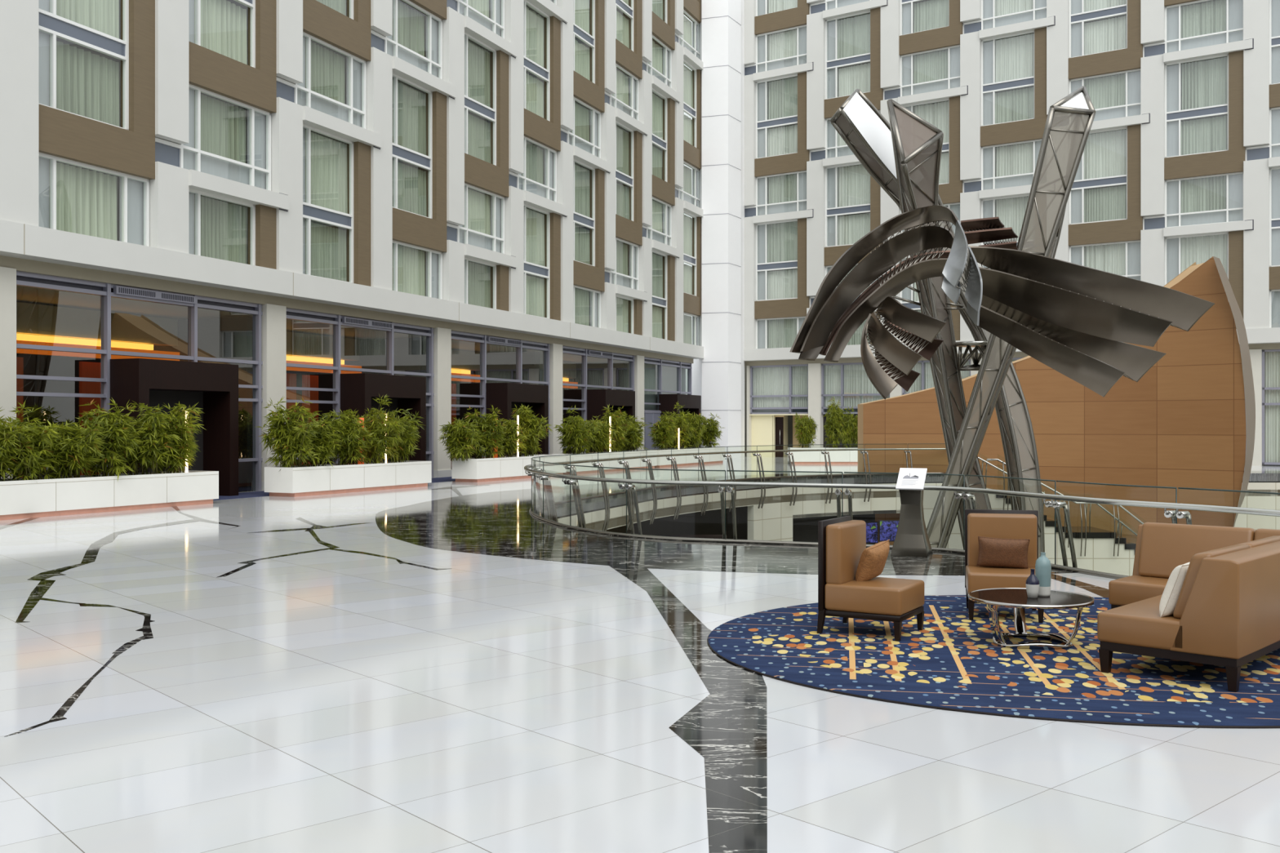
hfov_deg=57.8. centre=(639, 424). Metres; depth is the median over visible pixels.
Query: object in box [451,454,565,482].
planter
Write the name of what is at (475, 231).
blind
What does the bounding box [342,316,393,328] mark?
grille
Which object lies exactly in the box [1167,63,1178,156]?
window pane
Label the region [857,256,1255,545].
wall
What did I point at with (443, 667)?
floor
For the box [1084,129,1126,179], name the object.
curtain
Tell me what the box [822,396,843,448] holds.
bamboo plant
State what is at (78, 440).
bamboo plant
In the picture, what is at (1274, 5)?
window
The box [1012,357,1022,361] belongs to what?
window
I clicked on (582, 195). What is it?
curtain
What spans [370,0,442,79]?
window
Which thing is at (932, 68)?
curtain
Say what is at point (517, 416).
light rod
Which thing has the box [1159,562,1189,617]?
cushion
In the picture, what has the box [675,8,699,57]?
window
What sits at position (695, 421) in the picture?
bamboo plant
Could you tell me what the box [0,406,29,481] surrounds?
bamboo plant
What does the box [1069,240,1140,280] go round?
window
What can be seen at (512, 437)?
bamboo plant
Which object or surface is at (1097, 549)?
staircase
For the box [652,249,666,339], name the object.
window
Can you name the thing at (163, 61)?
wall
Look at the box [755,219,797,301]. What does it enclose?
window
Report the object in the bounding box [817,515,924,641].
lounge chair
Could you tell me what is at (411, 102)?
curtain
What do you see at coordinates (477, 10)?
blind
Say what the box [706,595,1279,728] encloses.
rug
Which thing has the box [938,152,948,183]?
curtain
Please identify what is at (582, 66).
curtain
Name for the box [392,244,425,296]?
curtain
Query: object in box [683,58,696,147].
window
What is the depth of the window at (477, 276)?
41.64 m
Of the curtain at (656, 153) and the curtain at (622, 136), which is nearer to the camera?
the curtain at (622, 136)
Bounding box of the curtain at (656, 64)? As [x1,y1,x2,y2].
[648,40,662,76]
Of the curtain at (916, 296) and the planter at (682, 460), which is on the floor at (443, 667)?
the planter at (682, 460)
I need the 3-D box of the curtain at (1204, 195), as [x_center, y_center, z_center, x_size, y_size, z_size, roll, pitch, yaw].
[25.115,-10.184,51.592,1.919,1.540,0.193,0,0,36]
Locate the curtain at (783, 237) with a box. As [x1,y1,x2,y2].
[767,221,797,262]
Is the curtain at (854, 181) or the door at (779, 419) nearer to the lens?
the curtain at (854, 181)
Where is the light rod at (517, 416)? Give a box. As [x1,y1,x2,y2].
[516,415,519,457]
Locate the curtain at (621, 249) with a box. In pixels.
[613,240,627,275]
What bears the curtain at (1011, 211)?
hanging from the window at (1011, 211)
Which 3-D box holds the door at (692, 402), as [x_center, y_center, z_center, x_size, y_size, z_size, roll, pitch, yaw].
[2.065,0.150,59.051,0.990,3.300,3.380,0,0,23]
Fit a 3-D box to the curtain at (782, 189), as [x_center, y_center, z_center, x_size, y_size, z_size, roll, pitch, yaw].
[7.842,-12.790,63.163,1.920,1.540,0.186,0,0,35]
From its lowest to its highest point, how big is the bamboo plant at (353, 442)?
1.821 m
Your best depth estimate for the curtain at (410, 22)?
37.52 m
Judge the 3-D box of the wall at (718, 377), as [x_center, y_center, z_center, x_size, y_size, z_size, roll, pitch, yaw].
[4.050,-11.200,63.803,3.700,26.000,5.393,0,0,0]
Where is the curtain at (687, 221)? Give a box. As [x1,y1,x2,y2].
[683,213,692,256]
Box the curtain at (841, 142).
[837,133,846,146]
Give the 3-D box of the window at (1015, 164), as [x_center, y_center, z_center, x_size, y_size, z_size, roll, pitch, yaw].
[17.808,-12.512,56.408,4.150,2.195,0.440,0,0,34]
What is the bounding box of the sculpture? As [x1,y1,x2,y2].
[789,85,1214,557]
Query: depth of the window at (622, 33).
53.34 m
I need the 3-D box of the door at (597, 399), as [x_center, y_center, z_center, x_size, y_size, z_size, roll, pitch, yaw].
[-1.299,0.150,51.169,0.990,3.300,3.180,0,0,23]
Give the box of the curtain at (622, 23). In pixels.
[616,10,629,48]
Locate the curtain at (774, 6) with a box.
[768,0,797,13]
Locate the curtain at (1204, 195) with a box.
[1181,175,1226,213]
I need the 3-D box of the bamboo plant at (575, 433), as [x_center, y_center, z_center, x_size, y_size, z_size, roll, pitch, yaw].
[-2.338,0.288,42.564,1.719,2.026,1.771,0,0,38]
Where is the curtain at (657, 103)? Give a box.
[652,93,662,139]
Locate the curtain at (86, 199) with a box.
[48,160,117,240]
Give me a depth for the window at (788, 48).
63.24 m
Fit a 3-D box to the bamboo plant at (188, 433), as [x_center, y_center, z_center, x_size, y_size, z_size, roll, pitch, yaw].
[-10.445,0.418,25.919,1.406,1.888,1.700,0,0,-30]
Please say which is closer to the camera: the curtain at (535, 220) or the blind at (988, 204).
the curtain at (535, 220)
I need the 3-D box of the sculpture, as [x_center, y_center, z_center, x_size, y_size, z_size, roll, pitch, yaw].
[7.709,-1.289,28.291,8.811,15.179,7.814,0,0,0]
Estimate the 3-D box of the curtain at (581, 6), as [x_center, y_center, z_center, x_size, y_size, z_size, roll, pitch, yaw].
[-2.558,-17.709,49.177,0.185,2.170,1.990,0,0,24]
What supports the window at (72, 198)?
in the wall at (163, 61)
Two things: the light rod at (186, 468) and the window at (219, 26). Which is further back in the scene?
the window at (219, 26)
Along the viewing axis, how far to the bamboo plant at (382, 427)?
32.02 m
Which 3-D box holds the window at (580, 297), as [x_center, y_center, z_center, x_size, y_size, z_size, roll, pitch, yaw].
[-2.493,-4.857,49.150,0.362,1.854,3.210,0,0,23]
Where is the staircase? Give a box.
[923,457,1143,576]
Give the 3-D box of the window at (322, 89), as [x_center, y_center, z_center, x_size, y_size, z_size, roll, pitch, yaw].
[-9.274,-9.899,33.267,0.367,2.195,4.150,0,0,23]
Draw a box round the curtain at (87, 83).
[48,37,119,126]
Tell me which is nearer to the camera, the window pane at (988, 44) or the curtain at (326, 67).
the curtain at (326, 67)
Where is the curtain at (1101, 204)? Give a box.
[1084,185,1126,222]
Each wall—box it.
[0,0,703,492]
[536,473,1279,544]
[684,0,744,458]
[743,0,1279,466]
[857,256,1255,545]
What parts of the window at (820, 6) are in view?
dark pane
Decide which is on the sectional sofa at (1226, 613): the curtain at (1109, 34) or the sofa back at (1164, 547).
the sofa back at (1164, 547)
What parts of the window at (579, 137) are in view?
dark pane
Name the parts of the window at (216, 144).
dark pane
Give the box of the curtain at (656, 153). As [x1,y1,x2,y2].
[652,146,662,179]
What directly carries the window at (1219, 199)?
in the wall at (1251, 96)
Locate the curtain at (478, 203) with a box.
[463,188,490,235]
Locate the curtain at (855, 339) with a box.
[846,317,870,345]
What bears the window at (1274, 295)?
in the wall at (1251, 96)
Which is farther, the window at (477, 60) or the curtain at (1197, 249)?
the curtain at (1197, 249)
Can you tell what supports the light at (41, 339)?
on the wall at (163, 61)
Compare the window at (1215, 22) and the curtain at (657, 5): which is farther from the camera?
the curtain at (657, 5)
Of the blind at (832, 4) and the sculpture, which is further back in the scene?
the blind at (832, 4)
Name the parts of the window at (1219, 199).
dark pane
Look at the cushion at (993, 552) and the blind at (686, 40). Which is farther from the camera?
the blind at (686, 40)
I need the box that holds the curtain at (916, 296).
[914,282,919,301]
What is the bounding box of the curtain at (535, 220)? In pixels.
[525,208,545,266]
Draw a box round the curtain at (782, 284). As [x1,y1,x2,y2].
[768,269,797,299]
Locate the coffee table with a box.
[968,587,1093,648]
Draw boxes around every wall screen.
[865,521,878,542]
[878,520,898,542]
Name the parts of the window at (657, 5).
frame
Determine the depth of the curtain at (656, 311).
57.05 m
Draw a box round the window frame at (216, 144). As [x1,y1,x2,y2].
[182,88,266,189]
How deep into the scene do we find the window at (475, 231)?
41.72 m
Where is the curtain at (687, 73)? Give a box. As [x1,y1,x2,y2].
[683,64,693,107]
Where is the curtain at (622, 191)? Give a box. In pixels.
[616,182,630,219]
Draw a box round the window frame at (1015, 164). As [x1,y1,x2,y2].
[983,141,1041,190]
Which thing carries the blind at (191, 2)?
attached to the window at (219, 26)
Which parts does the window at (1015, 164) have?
dark pane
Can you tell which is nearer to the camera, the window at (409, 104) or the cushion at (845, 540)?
the cushion at (845, 540)
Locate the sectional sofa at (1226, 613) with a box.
[1097,522,1279,692]
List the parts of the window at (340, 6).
frame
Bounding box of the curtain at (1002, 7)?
[995,0,1033,16]
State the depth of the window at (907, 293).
59.00 m
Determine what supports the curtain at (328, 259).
hanging from the window at (325, 171)
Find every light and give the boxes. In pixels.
[16,333,153,350]
[286,355,344,364]
[451,368,470,373]
[562,377,568,381]
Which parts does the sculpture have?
skin panel, skin panel, skin panel, tie plate, tie frame, skin panel, skin panel, skin panel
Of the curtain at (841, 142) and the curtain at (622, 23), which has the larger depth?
the curtain at (841, 142)
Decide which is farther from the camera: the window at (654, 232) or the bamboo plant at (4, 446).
the window at (654, 232)
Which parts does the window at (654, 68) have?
dark pane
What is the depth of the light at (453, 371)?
45.51 m
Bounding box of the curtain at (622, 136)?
[616,125,629,175]
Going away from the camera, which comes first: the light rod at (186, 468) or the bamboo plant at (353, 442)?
the light rod at (186, 468)
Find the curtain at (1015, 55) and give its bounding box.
[995,33,1034,82]
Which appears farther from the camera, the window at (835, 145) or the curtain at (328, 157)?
the window at (835, 145)
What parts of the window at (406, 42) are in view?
dark pane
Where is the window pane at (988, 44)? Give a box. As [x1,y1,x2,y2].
[983,40,993,124]
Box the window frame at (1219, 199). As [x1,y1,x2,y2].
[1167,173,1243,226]
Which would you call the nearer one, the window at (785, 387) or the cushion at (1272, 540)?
the cushion at (1272, 540)
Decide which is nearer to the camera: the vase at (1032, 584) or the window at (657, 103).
the vase at (1032, 584)
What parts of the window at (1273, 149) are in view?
dark pane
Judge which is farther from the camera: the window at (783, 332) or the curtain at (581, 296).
the window at (783, 332)
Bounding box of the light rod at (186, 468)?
[185,411,187,472]
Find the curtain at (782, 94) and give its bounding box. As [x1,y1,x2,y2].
[768,76,797,119]
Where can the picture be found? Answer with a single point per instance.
(904, 477)
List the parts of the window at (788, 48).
dark pane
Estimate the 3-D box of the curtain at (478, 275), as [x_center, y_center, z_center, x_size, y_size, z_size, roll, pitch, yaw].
[-5.880,-4.845,41.462,0.172,1.830,1.991,0,0,22]
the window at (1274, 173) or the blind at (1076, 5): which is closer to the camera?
the window at (1274, 173)
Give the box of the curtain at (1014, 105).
[995,86,1034,123]
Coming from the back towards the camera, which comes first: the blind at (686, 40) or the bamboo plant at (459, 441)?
the blind at (686, 40)
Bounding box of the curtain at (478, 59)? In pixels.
[467,40,490,107]
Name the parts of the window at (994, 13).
dark pane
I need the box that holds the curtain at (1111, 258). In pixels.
[1084,243,1125,275]
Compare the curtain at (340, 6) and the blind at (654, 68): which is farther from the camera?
the blind at (654, 68)
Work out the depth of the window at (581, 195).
49.48 m
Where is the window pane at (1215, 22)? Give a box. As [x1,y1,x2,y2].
[1167,0,1243,52]
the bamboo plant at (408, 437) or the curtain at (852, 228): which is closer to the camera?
the bamboo plant at (408, 437)
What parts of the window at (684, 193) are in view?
dark pane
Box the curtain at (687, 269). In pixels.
[683,263,692,294]
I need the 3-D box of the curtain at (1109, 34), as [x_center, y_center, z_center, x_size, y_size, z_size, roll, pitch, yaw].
[21.669,-18.007,53.854,1.991,1.640,0.168,0,0,32]
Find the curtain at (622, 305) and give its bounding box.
[616,297,628,333]
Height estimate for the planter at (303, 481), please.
0.730 m
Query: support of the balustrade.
on the floor at (443, 667)
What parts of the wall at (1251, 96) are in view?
taupe panel, taupe panel, taupe panel, taupe panel, taupe panel, taupe panel, taupe panel, taupe panel, taupe panel, taupe panel, taupe panel, taupe panel, taupe panel, taupe panel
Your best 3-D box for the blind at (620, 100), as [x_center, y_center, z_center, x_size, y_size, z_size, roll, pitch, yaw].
[-0.853,-15.113,53.017,0.040,2.195,3.210,0,0,23]
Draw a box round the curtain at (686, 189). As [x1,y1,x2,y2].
[680,164,691,194]
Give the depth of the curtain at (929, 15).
58.54 m
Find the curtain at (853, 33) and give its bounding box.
[837,13,870,58]
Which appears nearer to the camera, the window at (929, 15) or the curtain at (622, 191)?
the curtain at (622, 191)
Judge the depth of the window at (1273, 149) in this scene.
49.97 m
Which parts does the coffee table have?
leg, leg, glass, leg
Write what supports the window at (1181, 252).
in the wall at (1251, 96)
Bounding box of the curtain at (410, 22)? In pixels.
[392,0,424,56]
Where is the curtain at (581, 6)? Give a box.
[574,0,589,33]
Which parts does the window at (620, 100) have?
dark pane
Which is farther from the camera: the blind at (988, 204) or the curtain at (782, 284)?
the curtain at (782, 284)
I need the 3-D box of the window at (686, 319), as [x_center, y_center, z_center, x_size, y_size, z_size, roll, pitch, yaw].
[2.450,-4.857,60.740,0.368,1.854,3.210,0,0,23]
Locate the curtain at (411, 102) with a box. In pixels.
[392,78,426,155]
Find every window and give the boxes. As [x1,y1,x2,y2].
[16,271,262,491]
[38,0,128,129]
[38,151,149,246]
[155,83,271,191]
[188,0,255,67]
[188,188,255,265]
[276,31,366,128]
[286,307,434,478]
[302,123,353,283]
[316,0,353,19]
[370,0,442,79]
[392,72,432,218]
[392,240,442,299]
[446,0,504,38]
[446,182,504,253]
[451,330,550,457]
[464,31,496,165]
[464,257,496,309]
[508,136,556,202]
[524,0,550,121]
[524,203,550,318]
[560,96,600,158]
[562,346,634,452]
[573,0,595,83]
[573,158,595,266]
[573,284,600,328]
[604,62,639,120]
[604,237,639,290]
[615,0,633,51]
[615,120,633,221]
[615,294,633,333]
[642,34,671,88]
[642,196,671,246]
[644,356,692,411]
[652,0,666,23]
[652,88,666,182]
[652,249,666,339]
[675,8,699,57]
[675,160,699,207]
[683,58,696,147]
[683,210,696,296]
[683,312,699,345]
[744,24,806,75]
[744,170,806,217]
[750,364,808,413]
[755,0,797,16]
[755,74,797,158]
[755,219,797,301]
[755,316,805,348]
[809,0,870,13]
[809,110,880,160]
[809,263,880,307]
[821,362,889,413]
[825,10,870,99]
[825,162,870,247]
[830,317,870,346]
[883,44,959,99]
[883,202,959,242]
[900,0,949,35]
[900,258,920,342]
[902,97,949,184]
[902,359,970,395]
[962,0,1046,34]
[962,138,1042,192]
[981,30,1034,126]
[981,194,1029,267]
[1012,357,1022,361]
[1069,0,1127,57]
[1069,68,1140,120]
[1069,126,1127,224]
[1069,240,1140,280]
[1142,0,1243,57]
[1142,171,1243,230]
[1164,53,1228,157]
[1164,231,1228,286]
[1240,350,1246,460]
[1244,106,1279,160]
[1262,349,1279,465]
[1269,0,1279,84]
[1269,167,1279,266]
[1269,288,1279,328]
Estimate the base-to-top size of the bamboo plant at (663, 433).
1.770 m
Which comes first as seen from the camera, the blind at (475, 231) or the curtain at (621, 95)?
the blind at (475, 231)
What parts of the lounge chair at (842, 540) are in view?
leg, panel, leg, seat, seat frame, leg, leg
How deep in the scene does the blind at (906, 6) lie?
59.16 m
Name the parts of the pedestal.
sign plate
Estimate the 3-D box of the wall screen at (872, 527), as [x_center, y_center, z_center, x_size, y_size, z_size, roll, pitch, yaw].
[8.335,3.997,42.816,0.904,0.783,0.092,0,0,0]
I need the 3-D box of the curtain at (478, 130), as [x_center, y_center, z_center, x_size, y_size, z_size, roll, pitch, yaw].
[-5.890,-10.180,41.468,0.168,1.640,1.991,0,0,24]
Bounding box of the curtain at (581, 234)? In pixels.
[574,224,590,264]
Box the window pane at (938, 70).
[902,46,959,96]
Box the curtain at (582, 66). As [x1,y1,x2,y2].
[574,39,590,80]
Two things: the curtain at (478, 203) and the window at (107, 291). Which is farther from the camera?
the curtain at (478, 203)
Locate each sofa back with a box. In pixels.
[1137,522,1255,578]
[1173,544,1249,618]
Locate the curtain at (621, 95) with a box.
[613,70,628,106]
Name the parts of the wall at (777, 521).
panel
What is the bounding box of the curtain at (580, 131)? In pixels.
[570,102,589,142]
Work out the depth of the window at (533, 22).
45.45 m
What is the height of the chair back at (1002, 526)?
0.515 m
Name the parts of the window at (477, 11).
dark pane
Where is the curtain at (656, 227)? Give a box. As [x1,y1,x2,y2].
[648,200,662,232]
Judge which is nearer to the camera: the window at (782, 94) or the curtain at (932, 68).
the curtain at (932, 68)
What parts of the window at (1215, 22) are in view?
dark pane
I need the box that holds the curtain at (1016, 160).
[995,142,1033,177]
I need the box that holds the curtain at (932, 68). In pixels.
[913,49,948,84]
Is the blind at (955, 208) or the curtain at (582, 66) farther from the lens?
the blind at (955, 208)
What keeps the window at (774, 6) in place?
in the wall at (1251, 96)
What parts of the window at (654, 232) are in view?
dark pane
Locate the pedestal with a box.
[890,467,933,557]
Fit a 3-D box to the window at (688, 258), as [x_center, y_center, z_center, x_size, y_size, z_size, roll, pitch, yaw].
[2.287,-8.889,60.478,0.462,4.270,2.600,0,0,23]
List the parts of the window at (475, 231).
dark pane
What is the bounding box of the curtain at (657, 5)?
[652,0,663,20]
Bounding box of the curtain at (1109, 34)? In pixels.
[1084,15,1126,54]
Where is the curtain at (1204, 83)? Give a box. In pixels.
[1181,56,1227,110]
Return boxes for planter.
[0,470,218,520]
[264,460,431,497]
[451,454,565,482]
[551,449,657,474]
[648,447,724,467]
[787,447,857,463]
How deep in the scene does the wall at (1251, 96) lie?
55.81 m
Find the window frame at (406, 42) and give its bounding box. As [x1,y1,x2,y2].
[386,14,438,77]
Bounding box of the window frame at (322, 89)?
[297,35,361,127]
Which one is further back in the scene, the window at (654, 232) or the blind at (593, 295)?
the window at (654, 232)
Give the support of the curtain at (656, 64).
hanging from the window at (654, 68)
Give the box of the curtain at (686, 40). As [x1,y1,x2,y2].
[680,14,692,48]
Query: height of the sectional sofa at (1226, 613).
0.901 m
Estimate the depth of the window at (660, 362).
58.76 m
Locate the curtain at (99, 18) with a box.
[48,0,119,38]
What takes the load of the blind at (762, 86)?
attached to the window at (782, 94)
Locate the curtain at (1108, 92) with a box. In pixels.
[1084,73,1125,109]
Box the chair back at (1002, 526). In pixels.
[967,513,1037,568]
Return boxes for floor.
[0,455,1279,852]
[213,476,455,500]
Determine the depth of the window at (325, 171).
33.72 m
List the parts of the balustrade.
glass panel, rail, handrail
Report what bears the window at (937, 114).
in the wall at (1251, 96)
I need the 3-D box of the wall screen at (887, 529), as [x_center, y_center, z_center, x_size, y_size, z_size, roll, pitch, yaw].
[9.001,3.819,41.534,0.878,0.761,0.092,0,0,0]
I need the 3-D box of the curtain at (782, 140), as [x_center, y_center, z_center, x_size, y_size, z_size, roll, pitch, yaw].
[7.871,-15.400,63.143,1.988,1.640,0.197,0,0,36]
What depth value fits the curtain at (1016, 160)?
56.18 m
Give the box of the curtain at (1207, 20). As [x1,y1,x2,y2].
[1181,0,1226,38]
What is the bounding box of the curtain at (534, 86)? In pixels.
[525,72,543,117]
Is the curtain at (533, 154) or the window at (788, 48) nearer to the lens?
the curtain at (533, 154)
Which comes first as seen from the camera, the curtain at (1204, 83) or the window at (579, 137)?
the window at (579, 137)
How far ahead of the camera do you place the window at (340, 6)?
34.34 m
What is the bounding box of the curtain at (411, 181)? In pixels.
[392,160,426,216]
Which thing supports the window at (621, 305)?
in the wall at (163, 61)
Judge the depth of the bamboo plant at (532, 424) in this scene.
39.25 m
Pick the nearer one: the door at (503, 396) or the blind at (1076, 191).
the door at (503, 396)
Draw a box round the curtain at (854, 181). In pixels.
[838,164,870,207]
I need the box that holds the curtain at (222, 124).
[194,91,245,163]
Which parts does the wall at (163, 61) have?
timber panel, timber panel, taupe panel, taupe panel, timber panel, timber panel, taupe panel, taupe panel, taupe panel, timber panel, taupe panel, taupe panel, taupe panel, taupe panel, taupe panel, taupe panel, taupe panel, taupe panel, taupe panel, taupe panel, taupe panel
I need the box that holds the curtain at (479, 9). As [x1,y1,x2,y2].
[463,0,488,22]
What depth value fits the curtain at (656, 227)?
57.03 m
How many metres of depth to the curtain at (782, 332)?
63.19 m
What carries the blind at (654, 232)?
attached to the window at (654, 232)
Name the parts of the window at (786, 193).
dark pane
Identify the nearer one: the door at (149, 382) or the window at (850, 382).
the door at (149, 382)
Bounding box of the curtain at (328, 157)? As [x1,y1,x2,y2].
[305,129,347,213]
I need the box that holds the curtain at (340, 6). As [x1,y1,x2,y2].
[316,0,346,15]
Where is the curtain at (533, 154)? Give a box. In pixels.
[521,141,542,184]
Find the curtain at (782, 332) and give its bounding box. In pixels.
[768,318,796,348]
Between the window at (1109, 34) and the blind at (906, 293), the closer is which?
the window at (1109, 34)
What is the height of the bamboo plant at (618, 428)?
2.093 m
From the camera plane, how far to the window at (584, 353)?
50.25 m
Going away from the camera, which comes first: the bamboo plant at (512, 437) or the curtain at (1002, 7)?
the bamboo plant at (512, 437)
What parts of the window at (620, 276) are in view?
dark pane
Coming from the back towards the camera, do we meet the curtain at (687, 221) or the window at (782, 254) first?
the window at (782, 254)
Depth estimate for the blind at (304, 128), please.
32.74 m
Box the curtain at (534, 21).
[525,6,543,66]
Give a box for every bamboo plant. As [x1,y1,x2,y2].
[0,400,71,483]
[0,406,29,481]
[38,415,107,479]
[71,398,143,479]
[114,401,194,475]
[142,400,206,473]
[257,395,319,471]
[297,409,346,466]
[328,408,380,465]
[346,394,410,464]
[382,410,425,462]
[438,416,487,462]
[453,405,506,458]
[490,418,532,457]
[507,404,552,457]
[552,405,602,453]
[581,417,616,453]
[601,404,634,452]
[617,414,648,451]
[647,414,677,449]
[659,400,697,449]
[678,408,710,448]
[695,413,723,448]
[793,412,817,448]
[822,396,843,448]
[836,405,857,448]
[850,409,857,446]
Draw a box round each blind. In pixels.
[38,0,48,106]
[188,0,194,43]
[188,192,194,254]
[302,127,305,274]
[426,251,438,298]
[459,0,501,36]
[459,195,501,253]
[568,109,597,156]
[590,291,597,327]
[611,75,635,119]
[611,244,635,288]
[647,46,668,85]
[647,204,668,244]
[679,21,697,57]
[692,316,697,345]
[758,0,765,15]
[758,82,765,157]
[758,224,765,300]
[827,0,869,9]
[827,20,835,98]
[827,168,835,246]
[827,266,880,302]
[902,2,911,35]
[902,204,959,234]
[902,260,911,302]
[983,0,1046,29]
[983,200,993,267]
[1071,0,1081,57]
[1071,158,1081,223]
[1167,238,1178,283]
[1271,109,1279,157]
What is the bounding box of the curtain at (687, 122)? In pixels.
[683,114,693,145]
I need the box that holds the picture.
[902,475,918,479]
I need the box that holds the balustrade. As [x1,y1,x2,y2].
[524,443,1279,579]
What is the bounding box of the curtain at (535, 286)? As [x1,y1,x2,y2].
[525,275,544,317]
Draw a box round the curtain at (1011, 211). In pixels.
[995,196,1028,242]
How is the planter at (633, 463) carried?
on the floor at (443, 667)
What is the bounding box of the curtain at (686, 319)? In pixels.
[683,314,691,344]
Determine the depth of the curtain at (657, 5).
57.24 m
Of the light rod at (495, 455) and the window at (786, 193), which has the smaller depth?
the light rod at (495, 455)
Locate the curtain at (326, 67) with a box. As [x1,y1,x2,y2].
[305,39,344,103]
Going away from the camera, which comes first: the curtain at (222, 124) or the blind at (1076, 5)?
the curtain at (222, 124)
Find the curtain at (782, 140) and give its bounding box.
[768,124,797,156]
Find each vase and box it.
[1025,568,1039,598]
[1035,552,1051,596]
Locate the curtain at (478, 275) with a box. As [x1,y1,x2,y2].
[467,261,490,307]
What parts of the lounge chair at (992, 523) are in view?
leg, leg, seat frame, seat, panel, leg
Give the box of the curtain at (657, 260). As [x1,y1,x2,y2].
[652,253,662,297]
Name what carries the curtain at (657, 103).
hanging from the window at (657, 103)
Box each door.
[110,358,238,496]
[340,373,426,463]
[485,382,548,457]
[586,389,635,452]
[644,410,661,449]
[658,394,701,448]
[774,415,785,457]
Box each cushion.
[825,520,866,584]
[855,539,889,581]
[976,536,1030,568]
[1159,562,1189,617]
[1238,535,1279,546]
[1253,528,1279,540]
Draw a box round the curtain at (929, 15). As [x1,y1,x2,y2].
[914,0,948,32]
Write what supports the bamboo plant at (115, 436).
in the planter at (23, 499)
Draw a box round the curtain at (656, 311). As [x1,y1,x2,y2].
[652,306,662,338]
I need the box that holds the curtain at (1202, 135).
[1181,115,1227,155]
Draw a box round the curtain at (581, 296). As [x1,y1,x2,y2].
[574,288,589,325]
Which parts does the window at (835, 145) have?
dark pane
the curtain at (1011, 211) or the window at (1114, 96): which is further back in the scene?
the curtain at (1011, 211)
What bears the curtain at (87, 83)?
hanging from the window at (73, 80)
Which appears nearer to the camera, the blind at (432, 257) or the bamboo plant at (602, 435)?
the blind at (432, 257)
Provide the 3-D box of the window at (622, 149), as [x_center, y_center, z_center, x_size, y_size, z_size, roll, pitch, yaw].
[-1.002,-11.495,52.749,0.443,4.270,2.600,0,0,23]
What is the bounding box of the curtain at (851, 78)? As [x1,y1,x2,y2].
[838,62,870,97]
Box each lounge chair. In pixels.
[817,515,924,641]
[964,509,1044,622]
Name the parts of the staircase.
post, post, post, handrail, post, handrail, post, post, post, post, post, post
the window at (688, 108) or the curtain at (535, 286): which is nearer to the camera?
the curtain at (535, 286)
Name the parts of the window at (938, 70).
dark pane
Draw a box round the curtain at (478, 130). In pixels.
[467,113,490,163]
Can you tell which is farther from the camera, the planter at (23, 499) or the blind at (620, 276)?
the blind at (620, 276)
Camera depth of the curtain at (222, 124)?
29.87 m
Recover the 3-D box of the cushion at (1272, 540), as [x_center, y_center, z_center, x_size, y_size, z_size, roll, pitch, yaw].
[4.691,1.111,8.887,0.261,0.471,0.895,0,0,44]
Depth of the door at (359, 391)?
35.63 m
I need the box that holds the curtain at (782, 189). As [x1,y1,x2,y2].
[768,173,796,204]
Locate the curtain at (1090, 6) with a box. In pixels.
[1084,0,1126,12]
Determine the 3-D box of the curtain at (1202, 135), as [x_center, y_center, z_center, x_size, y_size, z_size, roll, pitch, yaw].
[25.160,-12.794,51.595,1.989,1.640,0.261,0,0,35]
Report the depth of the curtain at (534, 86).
45.45 m
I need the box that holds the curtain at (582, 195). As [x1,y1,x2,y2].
[574,164,590,217]
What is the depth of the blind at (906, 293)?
59.16 m
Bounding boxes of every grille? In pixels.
[113,285,196,303]
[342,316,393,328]
[486,336,522,345]
[586,350,613,357]
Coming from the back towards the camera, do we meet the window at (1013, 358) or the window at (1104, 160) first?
the window at (1013, 358)
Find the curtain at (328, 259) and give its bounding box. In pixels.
[305,220,346,281]
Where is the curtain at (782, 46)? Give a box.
[768,29,796,61]
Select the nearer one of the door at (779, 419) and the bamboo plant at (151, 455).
the bamboo plant at (151, 455)
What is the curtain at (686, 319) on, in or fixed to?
hanging from the window at (686, 319)
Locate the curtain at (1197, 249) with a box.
[1181,234,1227,276]
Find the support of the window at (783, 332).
in the wall at (1251, 96)
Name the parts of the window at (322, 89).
dark pane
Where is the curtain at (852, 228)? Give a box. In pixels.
[837,213,870,244]
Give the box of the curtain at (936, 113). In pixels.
[913,101,948,142]
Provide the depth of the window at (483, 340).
42.43 m
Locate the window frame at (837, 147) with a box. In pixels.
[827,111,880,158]

